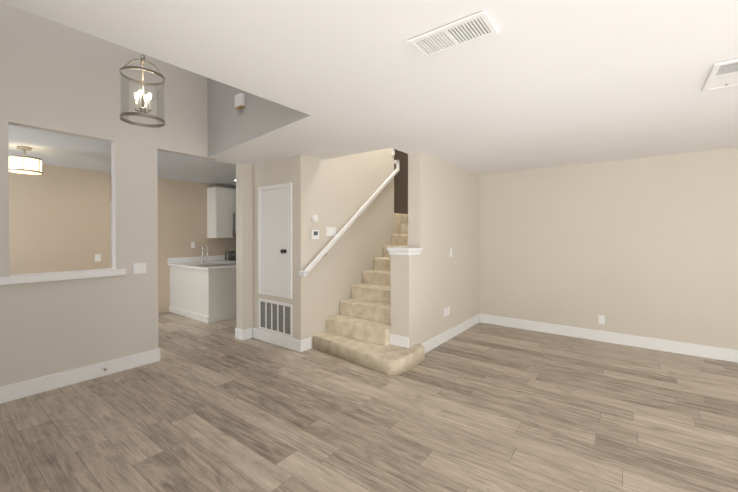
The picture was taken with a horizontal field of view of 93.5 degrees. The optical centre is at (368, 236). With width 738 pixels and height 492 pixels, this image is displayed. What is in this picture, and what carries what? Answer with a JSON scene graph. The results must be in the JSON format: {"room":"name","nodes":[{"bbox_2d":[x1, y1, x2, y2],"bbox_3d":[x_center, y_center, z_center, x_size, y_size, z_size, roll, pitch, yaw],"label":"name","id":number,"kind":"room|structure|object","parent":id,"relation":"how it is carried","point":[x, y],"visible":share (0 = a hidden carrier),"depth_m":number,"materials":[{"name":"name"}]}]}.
{"room":"living room","nodes":[
{"label":"living room","id":0,"kind":"room"},
{"bbox_2d":[0,1,216,386],"bbox_3d":[-3.537,-1.050,2.663,0.120,5.000,4.920,0,1,37],"label":"wall","id":1,"kind":"structure","parent":0,"point":[57,77],"depth_m":3.52,"materials":[{"name":"beige paint"}]},
{"bbox_2d":[0,268,126,284],"bbox_3d":[-2.971,0.378,3.407,0.195,0.070,0.960,0,1,37],"label":"sill ledge","id":2,"kind":"object","parent":1,"relation":"on","point":[45,277],"visible":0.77,"depth_m":3.30,"materials":[{"name":"white"}]},
{"bbox_2d":[0,348,159,403],"bbox_3d":[-3.707,1.380,2.365,0.036,0.145,4.206,0,1,37],"label":"baseboard","id":3,"kind":"structure","parent":1,"relation":"attached to","point":[18,390],"depth_m":3.41,"materials":[{"name":"white wood"}]},
{"bbox_2d":[133,263,145,273],"bbox_3d":[-2.551,0.349,3.859,0.010,0.118,0.135,0,1,37],"label":"switch plate","id":4,"kind":"object","parent":1,"relation":"attached to","point":[139,268],"visible":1,"depth_m":3.85,"materials":[{"name":"white plastic"}]},
{"bbox_2d":[8,125,235,186],"bbox_3d":[-4.306,-1.219,4.804,3.700,0.280,15.000,0,1,37],"label":"ceiling","id":5,"kind":"structure","parent":0,"point":[56,149],"depth_m":4.71,"materials":[{"name":"white paint"}]},
{"bbox_2d":[9,146,42,174],"bbox_3d":[-4.117,-0.921,4.148,0.315,0.299,0.315,0,1,37],"label":"drum ceiling light","id":6,"kind":"object","parent":5,"relation":"attached to","point":[23,164],"visible":0.94,"depth_m":4.08,"materials":[{"name":"white fabric"}]},
{"bbox_2d":[9,164,235,312],"bbox_3d":[-5.023,0.171,5.362,0.500,2.510,15.000,0,1,37],"label":"wall","id":7,"kind":"structure","parent":0,"point":[59,218],"depth_m":5.54,"materials":[{"name":"beige paint"}]},
{"bbox_2d":[95,254,100,261],"bbox_3d":[-4.448,0.343,5.693,0.009,0.118,0.078,0,1,37],"label":"electrical outlet","id":8,"kind":"object","parent":7,"relation":"attached to","point":[97,257],"visible":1,"depth_m":5.69,"materials":[{"name":"white plastic"}]},
{"bbox_2d":[110,201,111,267],"bbox_3d":[-4.408,0.392,6.347,0.042,2.050,0.720,0,1,37],"label":"window trim","id":9,"kind":"structure","parent":7,"relation":"in","point":[111,231],"depth_m":6.13,"materials":[{"name":"white paint"}]},
{"bbox_2d":[167,255,224,262],"bbox_3d":[-2.884,0.437,7.745,0.020,0.104,3.020,0,1,37],"label":"backsplash","id":10,"kind":"structure","parent":7,"relation":"attached to","point":[193,259],"depth_m":6.94,"materials":[{"name":"white stone"}]},
{"bbox_2d":[207,187,234,237],"bbox_3d":[-3.083,-0.495,7.204,0.345,1.030,0.390,0,1,37],"label":"upper cabinet","id":11,"kind":"object","parent":7,"relation":"attached to","point":[221,205],"depth_m":7.07,"materials":[{"name":"white wood"}]},
{"bbox_2d":[233,213,235,232],"bbox_3d":[-2.713,-0.291,7.646,0.400,0.415,0.750,0,1,37],"label":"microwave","id":12,"kind":"object","parent":7,"relation":"attached to","point":[234,222],"visible":0.12,"depth_m":7.25,"materials":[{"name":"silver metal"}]},
{"bbox_2d":[236,163,252,336],"bbox_3d":[-1.124,0.193,5.763,0.160,2.460,2.280,0,1,37],"label":"column","id":13,"kind":"structure","parent":0,"point":[244,248],"depth_m":4.86,"materials":[{"name":"beige paint"}]},
{"bbox_2d":[207,78,320,158],"bbox_3d":[-1.247,-2.290,3.721,2.265,2.540,0.119,0,1,45],"label":"wall","id":14,"kind":"structure","parent":0,"point":[253,121],"depth_m":3.81,"materials":[{"name":"grey paint"}]},
{"bbox_2d":[235,93,244,109],"bbox_3d":[-1.394,-1.463,3.742,0.130,0.143,0.045,0,1,37],"label":"box","id":15,"kind":"object","parent":14,"relation":"attached to","point":[239,100],"visible":1,"depth_m":3.71,"materials":[{"name":"white plastic"}]},
{"bbox_2d":[0,312,737,491],"bbox_3d":[-0.446,1.506,1.892,17.000,0.100,15.000,0,1,37],"label":"floor","id":16,"kind":"structure","parent":0,"point":[201,406],"depth_m":2.73,"materials":[{"name":"brown wood"}]},
{"bbox_2d":[168,265,235,322],"bbox_3d":[-3.018,0.980,6.394,1.443,0.876,0.620,0,1,37],"label":"base cabinet","id":17,"kind":"object","parent":16,"relation":"on","point":[204,294],"depth_m":5.98,"materials":[{"name":"white wood"}]},
{"bbox_2d":[172,261,235,268],"bbox_3d":[-3.020,0.522,6.367,1.467,0.040,0.660,0,1,37],"label":"countertop","id":18,"kind":"structure","parent":17,"relation":"on","point":[186,265],"depth_m":6.14,"materials":[{"name":"white stone"}]},
{"bbox_2d":[201,245,207,263],"bbox_3d":[-2.975,0.319,6.352,0.209,0.366,0.102,0,1,37],"label":"faucet","id":19,"kind":"object","parent":18,"relation":"on","point":[202,262],"visible":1,"depth_m":6.36,"materials":[{"name":"silver metal"}]},
{"bbox_2d":[194,263,228,266],"bbox_3d":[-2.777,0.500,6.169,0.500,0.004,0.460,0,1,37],"label":"sink","id":20,"kind":"object","parent":18,"relation":"in","point":[209,265],"visible":0.98,"depth_m":6.07,"materials":[{"name":"silver metal"}]},
{"bbox_2d":[204,260,235,264],"bbox_3d":[-2.998,0.954,7.078,0.647,0.915,0.487,0,1,37],"label":"countertop","id":21,"kind":"structure","parent":16,"relation":"on","point":[225,261],"depth_m":7.03,"materials":[{"name":"white stone"}]},
{"bbox_2d":[225,251,235,260],"bbox_3d":[-2.592,0.857,7.565,0.702,1.100,0.750,0,1,37],"label":"range","id":22,"kind":"object","parent":16,"relation":"on","point":[230,255],"visible":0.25,"depth_m":7.47,"materials":[{"name":"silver metal"}]},
{"bbox_2d":[235,328,247,337],"bbox_3d":[-1.719,1.356,5.136,0.016,0.145,0.576,0,1,37],"label":"baseboard","id":23,"kind":"structure","parent":16,"relation":"on","point":[239,333],"depth_m":4.84,"materials":[{"name":"white wood"}]},
{"bbox_2d":[248,327,303,351],"bbox_3d":[-1.250,1.360,4.628,1.026,0.145,0.024,0,1,37],"label":"baseboard","id":24,"kind":"structure","parent":16,"relation":"on","point":[280,340],"depth_m":4.59,"materials":[{"name":"white wood"}]},
{"bbox_2d":[252,148,393,347],"bbox_3d":[-0.610,-1.075,5.462,1.010,5.000,2.120,0,1,37],"label":"wall block","id":25,"kind":"object","parent":16,"relation":"on","point":[337,192],"visible":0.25,"depth_m":4.81,"materials":[{"name":"beige paint"}]},
{"bbox_2d":[261,188,288,293],"bbox_3d":[-1.277,0.048,4.595,0.582,1.362,0.077,0,1,37],"label":"closet door","id":26,"kind":"structure","parent":25,"relation":"attached to","point":[274,240],"depth_m":4.61,"materials":[{"name":"white wood"}]},
{"bbox_2d":[258,183,291,298],"bbox_3d":[-1.258,0.048,4.620,0.700,1.480,0.020,0,1,37],"label":"trim","id":27,"kind":"structure","parent":25,"relation":"attached to","point":[272,293],"depth_m":4.57,"materials":[{"name":"white wood"}]},
{"bbox_2d":[259,298,292,337],"bbox_3d":[-1.255,1.071,4.628,0.705,0.426,0.013,0,1,37],"label":"air vent grille","id":28,"kind":"object","parent":25,"relation":"attached to","point":[275,317],"visible":1,"depth_m":4.61,"materials":[{"name":"white metal"}]},
{"bbox_2d":[311,214,317,221],"bbox_3d":[-0.698,-0.241,4.486,0.034,0.104,0.104,0,1,37],"label":"round sensor","id":29,"kind":"object","parent":25,"relation":"attached to","point":[314,217],"visible":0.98,"depth_m":4.47,"materials":[{"name":"white plastic"}]},
{"bbox_2d":[311,230,318,238],"bbox_3d":[-0.698,-0.031,4.495,0.026,0.120,0.130,0,1,37],"label":"thermostat","id":30,"kind":"object","parent":25,"relation":"attached to","point":[314,234],"visible":0.98,"depth_m":4.48,"materials":[{"name":"white plastic"}]},
{"bbox_2d":[326,227,335,235],"bbox_3d":[-0.516,-0.073,4.746,0.010,0.122,0.185,0,1,37],"label":"light switch","id":31,"kind":"object","parent":25,"relation":"attached to","point":[330,231],"visible":0.94,"depth_m":4.73,"materials":[{"name":"white plastic"}]},
{"bbox_2d":[299,160,399,276],"bbox_3d":[-0.170,-0.419,5.131,0.095,1.796,2.187,0,1,37],"label":"stair handrail","id":32,"kind":"object","parent":25,"relation":"attached to","point":[324,251],"visible":1,"depth_m":4.91,"materials":[{"name":"white painted wood"}]},
{"bbox_2d":[313,213,424,374],"bbox_3d":[0.243,0.504,5.579,2.517,1.840,3.176,0,1,37],"label":"staircase","id":33,"kind":"structure","parent":16,"relation":"on","point":[358,329],"depth_m":4.42,"materials":[{"name":"beige carpet"}]},
{"bbox_2d":[0,0,737,174],"bbox_3d":[0.876,-1.119,-0.934,11.500,0.280,12.140,0,1,37],"label":"ceiling","id":34,"kind":"structure","parent":0,"point":[534,84],"depth_m":2.08,"materials":[{"name":"white paint"}]},
{"bbox_2d":[406,10,498,57],"bbox_3d":[0.410,-0.993,1.724,0.400,0.012,0.205,0,1,37],"label":"ceiling vent","id":35,"kind":"object","parent":34,"relation":"in","point":[466,30],"visible":0.98,"depth_m":1.70,"materials":[{"name":"white metal"}]},
{"bbox_2d":[701,59,737,91],"bbox_3d":[2.222,-0.995,2.120,0.225,0.016,0.470,0,1,37],"label":"ceiling vent","id":36,"kind":"object","parent":34,"relation":"in","point":[724,74],"visible":1,"depth_m":2.15,"materials":[{"name":"white metal"}]},
{"bbox_2d":[391,147,410,153],"bbox_3d":[1.046,-1.170,4.961,0.070,0.280,2.550,0,1,37],"label":"ceiling","id":37,"kind":"structure","parent":0,"point":[402,150],"depth_m":4.10,"materials":[{"name":"white paint"}]},
{"bbox_2d":[394,149,407,213],"bbox_3d":[1.143,-1.088,6.973,2.550,5.000,0.150,0,1,37],"label":"wall","id":38,"kind":"structure","parent":0,"point":[401,191],"depth_m":7.23,"materials":[{"name":"brown paint"}]},
{"bbox_2d":[391,152,478,347],"bbox_3d":[1.185,-1.072,5.133,0.255,5.000,2.730,0,1,37],"label":"wall","id":39,"kind":"structure","parent":0,"point":[443,207],"depth_m":4.54,"materials":[{"name":"beige paint"}]},
{"bbox_2d":[390,334,408,347],"bbox_3d":[0.353,1.215,4.060,0.263,0.125,0.016,0,1,37],"label":"baseboard","id":40,"kind":"structure","parent":39,"relation":"attached to","point":[402,341],"depth_m":4.05,"materials":[{"name":"white wood"}]},
{"bbox_2d":[387,247,421,255],"bbox_3d":[0.427,0.168,4.147,0.323,0.087,0.293,0,1,37],"label":"trim","id":41,"kind":"structure","parent":39,"relation":"on","point":[408,251],"depth_m":4.05,"materials":[{"name":"white wood"}]},
{"bbox_2d":[420,314,479,352],"bbox_3d":[1.225,1.357,4.979,0.020,0.145,1.980,0,1,37],"label":"baseboard","id":42,"kind":"structure","parent":39,"relation":"attached to","point":[439,339],"depth_m":4.83,"materials":[{"name":"white wood"}]},
{"bbox_2d":[479,148,737,349],"bbox_3d":[4.884,0.212,3.561,7.550,2.460,0.150,0,1,37],"label":"wall","id":43,"kind":"structure","parent":0,"point":[645,247],"depth_m":4.63,"materials":[{"name":"beige paint"}]},
{"bbox_2d":[598,315,604,324],"bbox_3d":[3.188,1.136,4.756,0.075,0.118,0.009,0,1,37],"label":"outlet","id":44,"kind":"object","parent":43,"relation":"attached to","point":[601,319],"visible":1,"depth_m":4.75,"materials":[{"name":"white plastic"}]},
{"bbox_2d":[480,314,737,362],"bbox_3d":[4.833,1.370,3.504,7.550,0.145,0.020,0,1,37],"label":"baseboard","id":45,"kind":"structure","parent":43,"relation":"attached to","point":[725,354],"depth_m":4.62,"materials":[{"name":"white wood"}]},
{"bbox_3d":[-2.637,-3.594,1.883,2.470,0.100,5.045,0,1,37],"label":"ceiling","id":46,"kind":"structure","parent":0,"visible":0},
{"bbox_2d":[119,54,164,127],"bbox_3d":[-1.875,-2.253,2.871,0.316,2.593,0.316,0,1,37],"label":"lantern chandelier","id":47,"kind":"object","parent":46,"relation":"hanging from","point":[142,108],"visible":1,"depth_m":2.88,"materials":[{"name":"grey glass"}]}
]}

